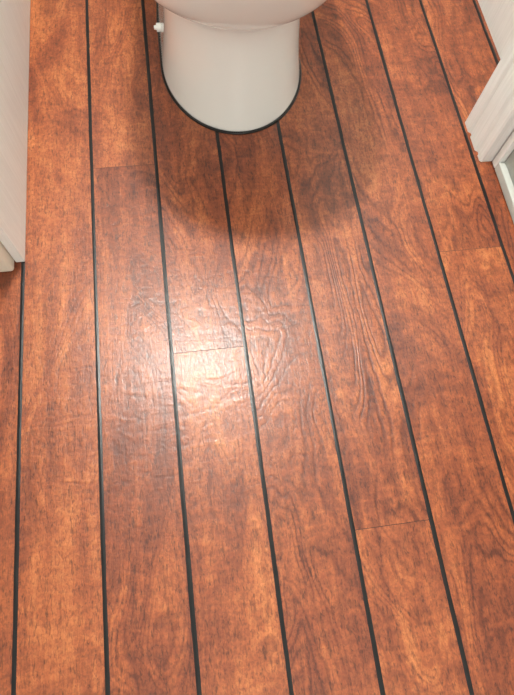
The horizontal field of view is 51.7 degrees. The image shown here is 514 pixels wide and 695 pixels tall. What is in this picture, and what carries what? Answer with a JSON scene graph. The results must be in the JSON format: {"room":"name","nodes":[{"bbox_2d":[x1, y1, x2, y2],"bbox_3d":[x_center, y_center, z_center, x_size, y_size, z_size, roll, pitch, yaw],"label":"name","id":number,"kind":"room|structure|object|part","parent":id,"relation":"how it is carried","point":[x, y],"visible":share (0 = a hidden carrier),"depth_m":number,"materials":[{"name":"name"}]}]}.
{"room":"bathroom","nodes":[
{"label":"bathroom","id":0,"kind":"room"},
{"bbox_2d":[0,241,13,271],"bbox_3d":[-0.454,-0.932,0.002,0.074,2.298,0.860,-6,70,-6],"label":"door frame","id":1,"kind":"structure","parent":0,"point":[6,260],"depth_m":0.91,"materials":[{"name":"beige paint"}]},
{"bbox_2d":[0,0,29,261],"bbox_3d":[-0.409,-0.946,0.010,0.016,2.298,0.841,-6,70,-6],"label":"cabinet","id":2,"kind":"object","parent":1,"relation":"attached to","point":[14,14],"visible":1,"depth_m":0.95,"materials":[{"name":"white wood"}]},
{"bbox_2d":[0,0,513,694],"bbox_3d":[-0.053,0.275,0.819,2.000,0.030,2.660,-6,70,-6],"label":"floor","id":3,"kind":"structure","parent":0,"point":[257,388],"depth_m":0.89,"materials":[{"name":"brown wood"}]},
{"bbox_2d":[154,0,326,134],"bbox_3d":[-0.036,-0.773,0.768,0.414,0.803,0.727,-6,70,-6],"label":"toilet","id":4,"kind":"object","parent":3,"relation":"on","point":[233,67],"visible":1,"depth_m":0.96,"materials":[{"name":"white ceramic"}]},
{"bbox_2d":[495,162,513,222],"bbox_3d":[0.549,-0.028,0.940,0.042,0.020,0.729,-6,70,-6],"label":"rail","id":5,"kind":"object","parent":3,"relation":"on","point":[504,178],"visible":0.75,"depth_m":1.04,"materials":[{"name":"white wood"}]},
{"bbox_2d":[478,0,513,58],"bbox_3d":[0.719,-1.185,0.169,0.258,2.298,0.583,-6,70,-6],"label":"wall","id":6,"kind":"structure","parent":0,"point":[498,14],"depth_m":1.17,"materials":[{"name":"white paint"}]},
{"bbox_3d":[0.916,0.509,-0.455,0.378,2.298,1.098,-6,70,-6],"label":"wall","id":7,"kind":"structure","parent":0,"visible":0},
{"bbox_2d":[465,37,513,161],"bbox_3d":[0.698,-0.833,0.087,0.389,2.200,0.106,-6,70,-6],"label":"door frame","id":8,"kind":"structure","parent":7,"relation":"attached to","point":[490,123],"depth_m":1.01,"materials":[{"name":"white wood"}]},
{"bbox_3d":[0.664,-0.739,-0.955,0.042,0.120,0.729,-6,70,-6],"label":"door","id":9,"kind":"structure","parent":7,"relation":"in","visible":0},
{"bbox_2d":[492,131,513,184],"bbox_3d":[0.607,-0.401,-0.028,0.042,2.098,0.746,-6,70,-6],"label":"stile","id":10,"kind":"object","parent":9,"relation":"attached to","point":[508,147],"depth_m":1.03,"materials":[{"name":"white paint"}]},
{"bbox_3d":[0.605,-0.375,0.016,0.018,1.957,0.729,-6,70,-6],"label":"panel","id":11,"kind":"part","parent":10,"relation":"part of","materials":[{"name":"white wood"}]}
]}

